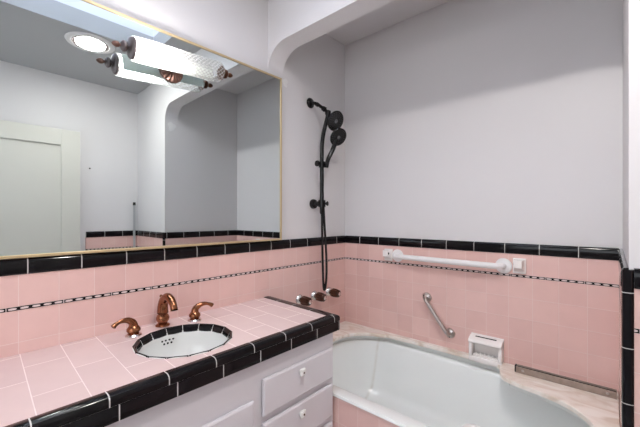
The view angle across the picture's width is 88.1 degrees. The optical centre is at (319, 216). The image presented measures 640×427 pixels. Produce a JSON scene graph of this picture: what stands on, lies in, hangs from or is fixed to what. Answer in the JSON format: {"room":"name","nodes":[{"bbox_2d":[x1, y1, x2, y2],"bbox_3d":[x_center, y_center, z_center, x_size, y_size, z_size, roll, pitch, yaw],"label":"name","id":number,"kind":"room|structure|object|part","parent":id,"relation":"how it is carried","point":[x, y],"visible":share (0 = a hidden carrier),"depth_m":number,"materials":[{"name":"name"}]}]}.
{"room":"bathroom","nodes":[
{"label":"bathroom","id":0,"kind":"room"},
{"bbox_2d":[0,0,344,357],"bbox_3d":[-0.863,-0.013,1.397,0.155,2.547,3.350,0,0,41],"label":"wall","id":1,"kind":"structure","parent":0,"point":[46,301],"depth_m":1.71,"materials":[{"name":"tile"}]},
{"bbox_2d":[0,0,281,258],"bbox_3d":[-0.728,-0.342,1.428,0.013,0.962,1.476,0,0,42],"label":"wall mirror","id":2,"kind":"object","parent":1,"relation":"attached to","point":[100,152],"visible":1,"depth_m":1.33,"materials":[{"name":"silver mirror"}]},
{"bbox_2d":[111,35,232,82],"bbox_3d":[-0.617,-0.664,1.438,0.141,0.126,0.523,0,0,41],"label":"vanity light","id":3,"kind":"object","parent":2,"relation":"attached to","point":[172,68],"visible":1,"depth_m":1.39,"materials":[{"name":"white glass"}]},
{"bbox_3d":[-0.667,-0.658,1.347,0.066,0.066,0.140,0,5,41],"label":"bulb","id":4,"kind":"part","parent":3,"relation":"part of","materials":[{"name":"white glass"}]},
{"bbox_2d":[282,79,287,87],"bbox_3d":[-0.216,-0.824,2.036,0.002,0.054,0.050,0,0,41],"label":"spackle patch","id":5,"kind":"object","parent":1,"relation":"attached to","point":[284,81],"visible":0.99,"depth_m":2.04,"materials":[{"name":"white paint"}]},
{"bbox_2d":[296,294,311,305],"bbox_3d":[-0.096,0.529,2.080,0.101,0.066,0.066,0,0,41],"label":"handle","id":6,"kind":"object","parent":1,"relation":"attached to","point":[302,300],"visible":0.98,"depth_m":2.06,"materials":[{"name":"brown metal"}]},
{"bbox_3d":[-0.087,0.529,2.073,0.071,0.061,0.061,0,0,41],"label":"amber knob","id":7,"kind":"part","parent":6,"relation":"part of","materials":[{"name":"brown plastic"}]},
{"bbox_2d":[311,291,326,301],"bbox_3d":[-0.002,0.529,2.186,0.101,0.066,0.066,0,0,41],"label":"handle","id":8,"kind":"object","parent":1,"relation":"attached to","point":[319,296],"visible":1,"depth_m":2.17,"materials":[{"name":"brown metal"}]},
{"bbox_3d":[0.006,0.529,2.178,0.071,0.061,0.061,0,0,41],"label":"amber knob","id":9,"kind":"part","parent":8,"relation":"part of","materials":[{"name":"brown plastic"}]},
{"bbox_2d":[307,98,343,290],"bbox_3d":[0.031,-0.149,2.174,0.236,1.283,0.118,0,0,15],"label":"shower system","id":10,"kind":"object","parent":1,"relation":"attached to","point":[334,120],"visible":1,"depth_m":2.16,"materials":[{"name":"black metal"}]},
{"bbox_3d":[-0.007,-0.721,2.173,0.124,0.088,0.034,0,0,20],"label":"shower arm","id":11,"kind":"part","parent":10,"relation":"part of","materials":[{"name":"black metal"}]},
{"bbox_2d":[325,128,345,167],"bbox_3d":[0.108,-0.444,2.154,0.147,0.255,0.075,0,0,-24],"label":"shower","id":12,"kind":"object","parent":10,"relation":"attached to","point":[338,136],"visible":1,"depth_m":2.15,"materials":[{"name":"black metal"}]},
{"bbox_3d":[0.075,-0.413,2.162,0.093,0.194,0.036,0,0,-9],"label":"handle","id":13,"kind":"part","parent":12,"relation":"part of","materials":[{"name":"black metal"}]},
{"bbox_2d":[326,287,340,297],"bbox_3d":[0.099,0.529,2.299,0.101,0.066,0.066,0,0,41],"label":"handle","id":14,"kind":"object","parent":1,"relation":"attached to","point":[333,292],"visible":1,"depth_m":2.28,"materials":[{"name":"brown metal"}]},
{"bbox_3d":[0.107,0.529,2.292,0.071,0.061,0.061,0,0,41],"label":"amber knob","id":15,"kind":"part","parent":14,"relation":"part of","materials":[{"name":"brown plastic"}]},
{"bbox_2d":[326,0,450,45],"bbox_3d":[0.853,-1.337,1.549,2.525,0.100,0.850,0,0,41],"label":"ceiling","id":16,"kind":"structure","parent":0,"point":[394,12],"depth_m":2.15,"materials":[{"name":"paint"}]},
{"bbox_2d":[268,0,639,426],"bbox_3d":[0.566,-0.013,1.233,2.237,2.547,0.133,0,0,41],"label":"wall","id":17,"kind":"structure","parent":0,"point":[292,24],"depth_m":0.91,"materials":[{"name":"paint"}]},
{"bbox_2d":[345,0,622,392],"bbox_3d":[0.812,-0.013,2.035,1.545,2.547,0.175,0,0,41],"label":"wall","id":18,"kind":"structure","parent":0,"point":[490,131],"depth_m":1.81,"materials":[{"name":"paint"}]},
{"bbox_2d":[383,248,392,260],"bbox_3d":[0.448,0.256,2.212,0.060,0.080,0.052,0,0,41],"label":"post","id":19,"kind":"object","parent":18,"relation":"attached to","point":[387,253],"visible":1,"depth_m":2.20,"materials":[{"name":"white ceramic"}]},
{"bbox_3d":[0.445,0.253,2.208,0.048,0.062,0.042,0,0,41],"label":"post arm","id":20,"kind":"part","parent":19,"relation":"part of","materials":[{"name":"white ceramic"}]},
{"bbox_2d":[423,293,454,337],"bbox_3d":[0.702,0.594,1.987,0.199,0.247,0.053,0,0,41],"label":"grab bar","id":21,"kind":"object","parent":18,"relation":"attached to","point":[427,297],"visible":1,"depth_m":1.96,"materials":[{"name":"silver metal"}]},
{"bbox_2d":[392,249,511,273],"bbox_3d":[0.728,0.260,1.955,0.708,0.088,0.067,0,0,41],"label":"grab bar","id":22,"kind":"object","parent":18,"relation":"attached to","point":[503,265],"visible":1,"depth_m":1.86,"materials":[{"name":"white plastic"}]},
{"bbox_3d":[0.727,0.260,1.954,0.659,0.039,0.064,0,0,41],"label":"rail","id":23,"kind":"part","parent":22,"relation":"part of","materials":[{"name":"white plastic"}]},
{"bbox_2d":[468,332,503,366],"bbox_3d":[0.903,0.727,1.803,0.166,0.142,0.063,0,0,41],"label":"soap dish","id":24,"kind":"object","parent":18,"relation":"attached to","point":[484,349],"visible":0.96,"depth_m":1.80,"materials":[{"name":"white ceramic"}]},
{"bbox_2d":[473,351,497,361],"bbox_3d":[0.908,0.764,1.809,0.130,0.026,0.038,0,0,41],"label":"tray","id":25,"kind":"object","parent":24,"relation":"on","point":[478,356],"depth_m":1.80,"materials":[{"name":"white ceramic"}]},
{"bbox_3d":[0.922,0.716,1.824,0.166,0.120,0.006,0,0,41],"label":"plate","id":26,"kind":"part","parent":24,"relation":"part of","materials":[{"name":"white ceramic"}]},
{"bbox_2d":[513,258,525,273],"bbox_3d":[1.022,0.256,1.704,0.060,0.080,0.052,0,0,41],"label":"post","id":27,"kind":"object","parent":18,"relation":"attached to","point":[519,264],"visible":1,"depth_m":1.70,"materials":[{"name":"white ceramic"}]},
{"bbox_2d":[618,0,628,426],"bbox_3d":[1.403,-0.013,1.026,0.709,2.547,0.904,0,0,41],"label":"wall","id":28,"kind":"structure","parent":0,"point":[622,253],"depth_m":1.20,"materials":[{"name":"paint"}]},
{"bbox_3d":[0.025,1.310,0.612,2.525,0.100,3.350,0,0,41],"label":"floor","id":29,"kind":"structure","parent":0,"visible":0},
{"bbox_2d":[105,333,332,426],"bbox_3d":[-0.632,0.896,1.132,0.549,0.727,1.560,0,0,41],"label":"vanity cabinet","id":30,"kind":"object","parent":29,"relation":"on","point":[294,387],"visible":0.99,"depth_m":1.25,"materials":[{"name":"grey paint"}]},
{"bbox_2d":[0,296,339,426],"bbox_3d":[-0.630,0.497,1.146,0.534,0.072,1.643,0,0,41],"label":"countertop","id":31,"kind":"structure","parent":30,"relation":"on","point":[97,381],"depth_m":1.03,"materials":[{"name":"pink tile"}]},
{"bbox_2d":[111,293,213,338],"bbox_3d":[-0.635,0.390,1.375,0.151,0.145,0.416,0,0,41],"label":"faucet","id":32,"kind":"object","parent":31,"relation":"on","point":[162,318],"visible":1,"depth_m":1.38,"materials":[{"name":"orange metal"}]},
{"bbox_3d":[-0.741,0.408,1.257,0.034,0.047,0.101,0,0,30],"label":"handle","id":33,"kind":"part","parent":32,"relation":"part of","materials":[{"name":"orange metal"}]},
{"bbox_3d":[-0.633,0.363,1.376,0.142,0.092,0.045,0,0,41],"label":"spout","id":34,"kind":"part","parent":32,"relation":"part of","materials":[{"name":"orange metal"}]},
{"bbox_3d":[-0.531,0.408,1.495,0.101,0.047,0.034,0,0,-37],"label":"handle","id":35,"kind":"part","parent":32,"relation":"part of","materials":[{"name":"orange metal"}]},
{"bbox_2d":[132,323,232,358],"bbox_3d":[-0.509,0.542,1.251,0.346,0.166,0.350,0,0,41],"label":"sink","id":36,"kind":"object","parent":31,"relation":"in","point":[187,340],"visible":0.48,"depth_m":1.37,"materials":[{"name":"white ceramic"}]},
{"bbox_2d":[139,331,226,356],"bbox_3d":[-0.509,0.552,1.251,0.318,0.146,0.322,0,0,41],"label":"basin","id":37,"kind":"object","parent":36,"relation":"in","point":[161,343],"depth_m":1.37,"materials":[{"name":"white ceramic"}]},
{"bbox_3d":[-0.390,0.900,1.040,0.018,0.460,0.442,0,0,41],"label":"cabinet door","id":38,"kind":"part","parent":30,"relation":"part of","materials":[{"name":"grey paint"}]},
{"bbox_3d":[-0.081,0.850,1.389,0.018,0.150,0.403,0,0,41],"label":"drawer","id":39,"kind":"part","parent":30,"relation":"part of","materials":[{"name":"grey paint"}]},
{"bbox_3d":[-0.081,0.678,1.389,0.018,0.140,0.403,0,0,41],"label":"drawer","id":40,"kind":"part","parent":30,"relation":"part of","materials":[{"name":"grey paint"}]},
{"bbox_3d":[-0.072,0.815,1.369,0.021,0.031,0.031,0,0,41],"label":"knob","id":41,"kind":"part","parent":30,"relation":"part of","materials":[{"name":"white ceramic"}]},
{"bbox_3d":[-0.072,0.643,1.369,0.021,0.031,0.031,0,0,41],"label":"knob","id":42,"kind":"part","parent":30,"relation":"part of","materials":[{"name":"white ceramic"}]},
{"bbox_3d":[-0.081,1.041,1.389,0.018,0.178,0.403,0,0,41],"label":"drawer","id":43,"kind":"part","parent":30,"relation":"part of","materials":[{"name":"grey paint"}]},
{"bbox_2d":[333,339,589,426],"bbox_3d":[0.503,1.048,1.684,1.516,0.425,0.766,0,0,41],"label":"bathtub","id":44,"kind":"object","parent":29,"relation":"on","point":[377,383],"visible":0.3,"depth_m":1.89,"materials":[{"name":"ceramic"}]},
{"bbox_2d":[461,424,479,426],"bbox_3d":[0.549,0.795,1.179,0.100,0.078,0.100,0,0,41],"label":"fitting","id":45,"kind":"object","parent":44,"relation":"on","point":[464,425],"visible":1,"depth_m":1.20,"materials":[{"name":"white plastic"}]},
{"bbox_2d":[333,321,619,426],"bbox_3d":[0.529,0.806,1.714,1.518,0.056,0.689,0,0,41],"label":"tub ledge","id":46,"kind":"object","parent":44,"relation":"on","point":[596,410],"visible":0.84,"depth_m":1.53,"materials":[{"name":"beige stone"}]},
{"bbox_2d":[515,364,616,399],"bbox_3d":[1.125,0.760,1.541,0.382,0.034,0.029,0,0,41],"label":"door track","id":47,"kind":"object","parent":46,"relation":"on","point":[574,383],"visible":1,"depth_m":1.52,"materials":[{"name":"metal"}]}
]}

